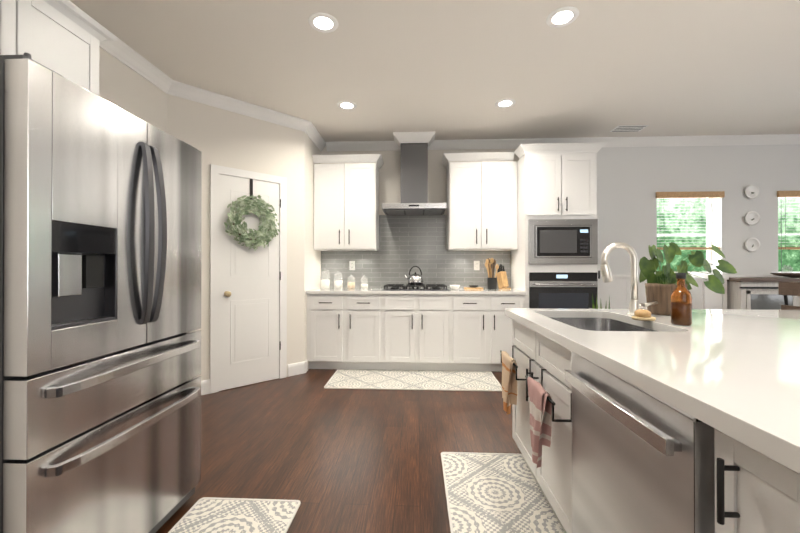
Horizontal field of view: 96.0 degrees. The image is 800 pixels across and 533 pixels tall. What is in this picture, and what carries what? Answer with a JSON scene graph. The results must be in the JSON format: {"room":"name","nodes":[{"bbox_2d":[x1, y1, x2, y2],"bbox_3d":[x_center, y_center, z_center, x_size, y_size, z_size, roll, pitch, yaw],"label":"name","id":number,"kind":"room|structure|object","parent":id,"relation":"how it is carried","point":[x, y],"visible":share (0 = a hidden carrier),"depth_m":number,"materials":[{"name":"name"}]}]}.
{"room":"kitchen","nodes":[
{"label":"kitchen","id":0,"kind":"room"},
{"bbox_2d":[99,47,166,132],"bbox_3d":[-2.165,-0.217,2.043,0.140,2.800,2.328,0,0,3],"label":"wall","id":1,"kind":"structure","parent":0,"point":[119,85],"depth_m":2.76,"materials":[{"name":"white paint"}]},
{"bbox_2d":[0,0,117,95],"bbox_3d":[-1.787,-0.892,1.419,0.666,0.545,0.860,0,0,3],"label":"upper cabinet","id":2,"kind":"object","parent":1,"relation":"attached to","point":[64,38],"visible":0.52,"depth_m":1.56,"materials":[{"name":"white wood"}]},
{"bbox_2d":[167,94,294,390],"bbox_3d":[-1.621,-0.211,3.619,0.780,2.800,0.988,0,0,3],"label":"wall","id":3,"kind":"structure","parent":0,"point":[219,136],"depth_m":3.49,"materials":[{"name":"white paint"}]},
{"bbox_2d":[70,1,325,151],"bbox_3d":[-1.552,-1.563,2.817,1.010,0.100,3.641,0,0,3],"label":"crown molding","id":4,"kind":"structure","parent":3,"relation":"attached to","point":[128,56],"depth_m":3.28,"materials":[{"name":"white wood"}]},
{"bbox_2d":[210,164,286,393],"bbox_3d":[-1.500,0.116,3.622,0.544,2.144,0.544,0,0,3],"label":"pantry door","id":5,"kind":"structure","parent":3,"relation":"in","point":[248,316],"depth_m":3.58,"materials":[{"name":"white wood"}]},
{"bbox_2d":[224,179,279,250],"bbox_3d":[-1.462,-0.515,3.574,0.399,0.732,0.395,0,0,3],"label":"wreath","id":6,"kind":"object","parent":5,"relation":"hanging from","point":[264,232],"visible":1,"depth_m":3.57,"materials":[{"name":"green plant"}]},
{"bbox_2d":[201,359,307,394],"bbox_3d":[-1.672,1.112,0.745,0.966,0.130,6.808,0,0,3],"label":"baseboard","id":7,"kind":"structure","parent":3,"relation":"attached to","point":[298,368],"depth_m":3.91,"materials":[{"name":"white wood"}]},
{"bbox_2d":[295,129,320,368],"bbox_3d":[-1.120,-0.208,4.452,0.140,2.800,0.840,0,0,3],"label":"wall","id":8,"kind":"structure","parent":0,"point":[307,259],"depth_m":4.03,"materials":[{"name":"white paint"}]},
{"bbox_2d":[156,369,521,532],"bbox_3d":[2.846,1.209,0.876,10.580,0.060,7.900,0,0,3],"label":"floor","id":9,"kind":"structure","parent":0,"point":[350,460],"depth_m":2.37,"materials":[{"name":"brown wood"}]},
{"bbox_2d":[0,52,201,532],"bbox_3d":[-1.400,0.278,1.450,0.874,1.804,0.826,0,0,3],"label":"refrigerator","id":10,"kind":"object","parent":9,"relation":"on","point":[100,313],"visible":1,"depth_m":1.23,"materials":[{"name":"grey metal"}]},
{"bbox_2d":[168,497,300,532],"bbox_3d":[-0.771,1.175,1.402,0.519,0.008,0.834,0,0,3],"label":"area rug","id":11,"kind":"object","parent":9,"relation":"on","point":[221,515],"visible":1,"depth_m":1.69,"materials":[{"name":"white fabric"}]},
{"bbox_2d":[306,292,345,368],"bbox_3d":[-0.828,0.751,4.388,0.448,0.878,0.626,0,0,3],"label":"base cabinet","id":12,"kind":"object","parent":9,"relation":"on","point":[326,311],"depth_m":4.08,"materials":[{"name":"white wood"}]},
{"bbox_2d":[346,292,381,368],"bbox_3d":[-0.394,0.751,4.368,0.422,0.878,0.626,0,0,3],"label":"base cabinet","id":13,"kind":"object","parent":9,"relation":"on","point":[363,309],"depth_m":4.06,"materials":[{"name":"white wood"}]},
{"bbox_2d":[324,369,501,390],"bbox_3d":[0.140,1.184,3.787,1.744,0.008,0.654,0,0,3],"label":"area rug","id":14,"kind":"object","parent":9,"relation":"on","point":[444,380],"visible":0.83,"depth_m":3.73,"materials":[{"name":"white fabric"}]},
{"bbox_2d":[382,292,453,369],"bbox_3d":[0.200,0.751,4.340,0.766,0.878,0.626,0,0,3],"label":"base cabinet","id":15,"kind":"object","parent":9,"relation":"on","point":[418,327],"depth_m":4.03,"materials":[{"name":"white wood"}]},
{"bbox_2d":[310,288,521,291],"bbox_3d":[0.175,0.294,4.337,2.456,0.035,0.636,0,0,3],"label":"countertop","id":16,"kind":"structure","parent":15,"relation":"on","point":[318,289],"depth_m":4.13,"materials":[{"name":"white stone"}]},
{"bbox_2d":[320,268,329,288],"bbox_3d":[-0.937,0.149,4.512,0.116,0.254,0.116,0,0,3],"label":"canister","id":17,"kind":"object","parent":16,"relation":"on","point":[325,283],"visible":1,"depth_m":4.47,"materials":[{"name":"clear glass"}]},
{"bbox_2d":[334,273,342,288],"bbox_3d":[-0.772,0.167,4.514,0.110,0.219,0.110,0,0,3],"label":"canister","id":18,"kind":"object","parent":16,"relation":"on","point":[338,283],"visible":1,"depth_m":4.47,"materials":[{"name":"clear glass"}]},
{"bbox_2d":[347,277,354,288],"bbox_3d":[-0.612,0.187,4.517,0.100,0.179,0.100,0,0,3],"label":"canister","id":19,"kind":"object","parent":16,"relation":"on","point":[350,284],"visible":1,"depth_m":4.48,"materials":[{"name":"clear glass"}]},
{"bbox_2d":[360,275,367,288],"bbox_3d":[-0.447,0.192,4.509,0.096,0.169,0.096,0,0,3],"label":"canister","id":20,"kind":"object","parent":16,"relation":"on","point":[363,286],"visible":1,"depth_m":4.47,"materials":[{"name":"clear glass"}]},
{"bbox_2d":[382,284,448,290],"bbox_3d":[0.186,0.249,4.354,0.770,0.052,0.490,0,0,3],"label":"cooktop","id":21,"kind":"object","parent":16,"relation":"in","point":[428,287],"visible":1,"depth_m":4.17,"materials":[{"name":"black metal"}]},
{"bbox_2d":[405,266,422,284],"bbox_3d":[0.173,0.107,4.460,0.228,0.232,0.192,0,0,3],"label":"kettle","id":22,"kind":"object","parent":21,"relation":"on","point":[415,279],"visible":1,"depth_m":4.40,"materials":[{"name":"silver metal"}]},
{"bbox_2d":[450,285,459,288],"bbox_3d":[0.668,0.251,4.386,0.128,0.050,0.128,0,0,3],"label":"bowl","id":23,"kind":"object","parent":16,"relation":"on","point":[454,286],"visible":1,"depth_m":4.34,"materials":[{"name":"white ceramic"}]},
{"bbox_2d":[464,285,482,288],"bbox_3d":[0.900,0.253,4.405,0.220,0.045,0.150,0,0,3],"label":"cutting board","id":24,"kind":"object","parent":16,"relation":"on","point":[473,287],"visible":1,"depth_m":4.38,"materials":[{"name":"brown wood"}]},
{"bbox_2d":[485,258,498,288],"bbox_3d":[1.125,0.084,4.416,0.175,0.383,0.124,0,0,3],"label":"utensil crock","id":25,"kind":"object","parent":16,"relation":"on","point":[491,281],"visible":1,"depth_m":4.39,"materials":[{"name":"grey metal"}]},
{"bbox_2d":[496,264,510,288],"bbox_3d":[1.282,0.123,4.467,0.090,0.306,0.202,0,0,-17],"label":"knife block","id":26,"kind":"object","parent":16,"relation":"on","point":[502,279],"visible":0.85,"depth_m":4.46,"materials":[{"name":"brown wood"}]},
{"bbox_2d":[454,292,525,371],"bbox_3d":[0.992,0.751,4.302,0.820,0.878,0.626,0,0,3],"label":"base cabinet","id":27,"kind":"object","parent":9,"relation":"on","point":[462,329],"depth_m":4.00,"materials":[{"name":"white wood"}]},
{"bbox_2d":[441,452,565,532],"bbox_3d":[0.495,1.177,1.873,0.514,0.008,0.794,0,0,3],"label":"area rug","id":28,"kind":"object","parent":9,"relation":"on","point":[494,492],"visible":1,"depth_m":1.84,"materials":[{"name":"white fabric"}]},
{"bbox_2d":[511,143,605,307],"bbox_3d":[1.790,-0.075,4.246,0.908,2.529,0.673,0,0,3],"label":"tall cabinet","id":29,"kind":"object","parent":9,"relation":"on","point":[556,180],"visible":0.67,"depth_m":3.97,"materials":[{"name":"white wood"}]},
{"bbox_2d":[528,219,597,263],"bbox_3d":[1.790,-0.274,3.957,0.745,0.489,0.034,0,0,3],"label":"microwave oven","id":30,"kind":"object","parent":29,"relation":"in","point":[562,241],"visible":1,"depth_m":3.94,"materials":[{"name":"silver metal"}]},
{"bbox_2d":[529,272,597,308],"bbox_3d":[1.791,0.427,3.930,0.735,0.726,0.081,0,0,3],"label":"built-in oven","id":31,"kind":"object","parent":29,"relation":"in","point":[567,290],"visible":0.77,"depth_m":3.94,"materials":[{"name":"silver metal"}]},
{"bbox_2d":[592,294,609,308],"bbox_3d":[1.492,0.688,2.644,0.290,0.992,0.286,0,0,3],"label":"snake plant","id":32,"kind":"object","parent":9,"relation":"on","point":[593,306],"visible":0.02,"depth_m":2.65,"materials":[{"name":"green plant"}]},
{"bbox_2d":[507,316,799,532],"bbox_3d":[1.801,0.743,1.349,2.354,0.873,1.801,0,0,3],"label":"kitchen island","id":33,"kind":"object","parent":9,"relation":"on","point":[757,490],"depth_m":0.74,"materials":[{"name":"white wood"}]},
{"bbox_2d":[500,346,534,414],"bbox_3d":[0.653,0.660,2.063,0.121,0.339,0.360,0,0,3],"label":"hanging towel","id":34,"kind":"object","parent":33,"relation":"attached to","point":[509,379],"visible":1,"depth_m":2.00,"materials":[{"name":"brown fabric"}]},
{"bbox_2d":[525,369,571,467],"bbox_3d":[0.628,0.668,1.548,0.120,0.360,0.350,0,0,3],"label":"hanging towel","id":35,"kind":"object","parent":33,"relation":"attached to","point":[541,404],"visible":1,"depth_m":1.51,"materials":[{"name":"pink fabric"}]},
{"bbox_2d":[564,351,714,532],"bbox_3d":[0.921,0.744,1.031,0.690,0.868,0.599,0,0,3],"label":"dishwasher","id":36,"kind":"object","parent":33,"relation":"in","point":[642,461],"visible":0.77,"depth_m":0.95,"materials":[{"name":"silver metal"}]},
{"bbox_2d":[505,308,799,463],"bbox_3d":[1.813,0.285,1.337,2.384,0.040,1.860,0,0,3],"label":"island countertop","id":37,"kind":"structure","parent":33,"relation":"on","point":[737,368],"depth_m":1.06,"materials":[{"name":"white stone"}]},
{"bbox_2d":[598,242,657,315],"bbox_3d":[1.251,0.066,1.977,0.312,0.402,0.065,0,0,3],"label":"faucet","id":38,"kind":"object","parent":37,"relation":"on","point":[634,303],"visible":0.96,"depth_m":1.96,"materials":[{"name":"silver metal"}]},
{"bbox_2d":[631,309,655,320],"bbox_3d":[1.216,0.240,1.794,0.107,0.051,0.093,0,0,3],"label":"scrub brush","id":39,"kind":"object","parent":37,"relation":"on","point":[642,315],"visible":1,"depth_m":1.77,"materials":[{"name":"brown wood"}]},
{"bbox_2d":[671,273,691,325],"bbox_3d":[1.288,0.147,1.649,0.078,0.237,0.078,0,0,3],"label":"bottle","id":40,"kind":"object","parent":37,"relation":"on","point":[681,305],"visible":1,"depth_m":1.62,"materials":[{"name":"brown glass"}]},
{"bbox_2d":[639,242,736,315],"bbox_3d":[1.601,0.060,2.064,0.418,0.414,0.336,0,0,3],"label":"potted plant","id":41,"kind":"object","parent":37,"relation":"on","point":[660,286],"visible":0.94,"depth_m":2.01,"materials":[{"name":"green plant"}]},
{"bbox_2d":[689,277,728,308],"bbox_3d":[3.632,0.658,4.292,0.300,1.065,0.315,0,0,3],"label":"base cabinet","id":42,"kind":"object","parent":9,"relation":"on","point":[703,296],"visible":0.29,"depth_m":4.14,"materials":[{"name":"white wood"}]},
{"bbox_2d":[727,281,799,309],"bbox_3d":[4.122,0.680,4.200,0.616,1.020,0.457,0,0,3],"label":"base cabinet","id":43,"kind":"object","parent":9,"relation":"on","point":[754,293],"depth_m":4.01,"materials":[{"name":"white wood"}]},
{"bbox_2d":[727,277,799,280],"bbox_3d":[4.678,0.150,4.175,1.790,0.040,0.455,0,0,3],"label":"countertop","id":44,"kind":"structure","parent":43,"relation":"on","point":[730,278],"depth_m":3.98,"materials":[{"name":"grey stone"}]},
{"bbox_2d":[771,265,799,277],"bbox_3d":[4.644,0.058,4.199,0.600,0.145,0.236,0,0,3],"label":"tray","id":45,"kind":"object","parent":44,"relation":"on","point":[791,275],"visible":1,"depth_m":4.16,"materials":[{"name":"brown wood"}]},
{"bbox_2d":[778,282,799,309],"bbox_3d":[3.284,0.653,2.708,0.473,1.065,0.456,0,0,-7],"label":"bar stool","id":46,"kind":"object","parent":9,"relation":"on","point":[785,289],"visible":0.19,"depth_m":2.81,"materials":[{"name":"brown wood"}]},
{"bbox_2d":[69,0,799,141],"bbox_3d":[2.846,-1.651,0.886,10.580,0.060,7.900,0,0,3],"label":"ceiling","id":47,"kind":"structure","parent":0,"point":[450,69],"depth_m":2.83,"materials":[{"name":"white paint"}]},
{"bbox_2d":[308,12,337,32],"bbox_3d":[-0.507,-1.613,2.386,0.196,0.004,0.196,0,0,3],"label":"recessed light","id":48,"kind":"object","parent":47,"relation":"in","point":[321,21],"visible":1,"depth_m":2.38,"materials":[{"name":"white plastic"}]},
{"bbox_2d":[337,101,356,109],"bbox_3d":[-0.530,-1.609,3.599,0.196,0.004,0.196,0,0,3],"label":"recessed light","id":49,"kind":"object","parent":47,"relation":"in","point":[345,105],"visible":1,"depth_m":3.59,"materials":[{"name":"white plastic"}]},
{"bbox_2d":[495,99,515,107],"bbox_3d":[1.039,-1.609,3.554,0.196,0.004,0.196,0,0,3],"label":"recessed light","id":50,"kind":"object","parent":47,"relation":"in","point":[506,103],"visible":1,"depth_m":3.55,"materials":[{"name":"white plastic"}]},
{"bbox_2d":[546,6,578,27],"bbox_3d":[1.052,-1.613,2.333,0.196,0.004,0.196,0,0,3],"label":"recessed light","id":51,"kind":"object","parent":47,"relation":"in","point":[562,16],"visible":1,"depth_m":2.32,"materials":[{"name":"white plastic"}]},
{"bbox_2d":[610,125,648,131],"bbox_3d":[2.661,-1.603,4.189,0.340,0.010,0.180,0,0,3],"label":"ceiling vent","id":52,"kind":"object","parent":47,"relation":"in","point":[626,128],"visible":1,"depth_m":4.17,"materials":[{"name":"white metal"}]},
{"bbox_2d":[321,144,799,274],"bbox_3d":[3.537,-0.208,4.603,9.430,2.800,0.200,0,0,3],"label":"wall","id":53,"kind":"structure","parent":0,"point":[631,181],"depth_m":4.51,"materials":[{"name":"white paint"}]},
{"bbox_2d":[312,154,383,250],"bbox_3d":[-0.632,-0.773,4.502,0.829,1.140,0.391,0,0,3],"label":"upper cabinet","id":54,"kind":"object","parent":53,"relation":"attached to","point":[346,202],"visible":1,"depth_m":4.35,"materials":[{"name":"white wood"}]},
{"bbox_2d":[321,215,510,287],"bbox_3d":[0.190,-0.196,4.656,2.454,0.944,0.007,0,0,3],"label":"tile backsplash","id":55,"kind":"structure","parent":53,"relation":"attached to","point":[407,243],"depth_m":4.66,"materials":[{"name":"grey tile"}]},
{"bbox_2d":[349,261,354,269],"bbox_3d":[-0.622,-0.013,4.685,0.072,0.120,0.008,0,0,3],"label":"electrical outlet","id":56,"kind":"object","parent":55,"relation":"attached to","point":[351,265],"visible":1,"depth_m":4.68,"materials":[{"name":"white plastic"}]},
{"bbox_2d":[474,261,479,269],"bbox_3d":[0.982,-0.013,4.610,0.072,0.120,0.008,0,0,3],"label":"electrical outlet","id":57,"kind":"object","parent":55,"relation":"attached to","point":[476,265],"visible":1,"depth_m":4.61,"materials":[{"name":"white plastic"}]},
{"bbox_2d":[442,152,516,250],"bbox_3d":[0.966,-0.773,4.427,0.881,1.140,0.393,0,0,3],"label":"upper cabinet","id":58,"kind":"object","parent":53,"relation":"attached to","point":[482,206],"visible":1,"depth_m":4.28,"materials":[{"name":"white wood"}]},
{"bbox_2d":[657,198,711,274],"bbox_3d":[3.621,-0.410,4.667,0.782,1.029,0.035,0,0,3],"label":"window","id":59,"kind":"structure","parent":53,"relation":"in","point":[708,221],"depth_m":4.65,"materials":[{"name":"white"}]},
{"bbox_2d":[656,191,724,249],"bbox_3d":[3.614,-0.429,4.519,0.808,1.002,0.098,0,0,3],"label":"window blind","id":60,"kind":"object","parent":59,"relation":"attached to","point":[712,194],"visible":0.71,"depth_m":4.53,"materials":[{"name":"brown wood"}]},
{"bbox_2d":[597,275,782,308],"bbox_3d":[5.147,0.649,4.408,5.910,1.085,0.029,0,0,3],"label":"trim","id":61,"kind":"structure","parent":53,"relation":"attached to","point":[617,290],"depth_m":4.52,"materials":[{"name":"white"}]},
{"bbox_2d":[745,185,759,198],"bbox_3d":[4.351,-0.923,4.454,0.176,0.176,0.022,0,0,3],"label":"plate","id":62,"kind":"object","parent":53,"relation":"attached to","point":[752,191],"visible":1,"depth_m":4.45,"materials":[{"name":"white ceramic"}]},
{"bbox_2d":[745,211,759,224],"bbox_3d":[4.351,-0.595,4.453,0.176,0.176,0.022,0,0,3],"label":"plate","id":63,"kind":"object","parent":53,"relation":"attached to","point":[752,217],"visible":0.98,"depth_m":4.45,"materials":[{"name":"white ceramic"}]},
{"bbox_2d":[745,238,759,251],"bbox_3d":[4.351,-0.268,4.451,0.176,0.176,0.022,0,0,3],"label":"plate","id":64,"kind":"object","parent":53,"relation":"attached to","point":[752,244],"visible":0.98,"depth_m":4.45,"materials":[{"name":"white ceramic"}]},
{"bbox_2d":[778,197,799,272],"bbox_3d":[5.073,-0.410,4.599,0.782,1.029,0.035,0,0,3],"label":"window","id":65,"kind":"structure","parent":53,"relation":"in","point":[789,239],"depth_m":4.60,"materials":[{"name":"white"}]},
{"bbox_2d":[777,191,799,271],"bbox_3d":[5.066,-0.429,4.450,0.808,1.002,0.098,0,0,3],"label":"window blind","id":66,"kind":"object","parent":65,"relation":"attached to","point":[785,194],"visible":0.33,"depth_m":4.46,"materials":[{"name":"brown wood"}]},
{"label":"outside","id":67,"kind":"structure","parent":0,"visible":0},
{"bbox_2d":[657,197,799,271],"bbox_3d":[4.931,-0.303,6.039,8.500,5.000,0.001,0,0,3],"label":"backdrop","id":68,"kind":"structure","parent":67,"point":[700,215],"depth_m":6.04,"materials":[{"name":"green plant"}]}
]}

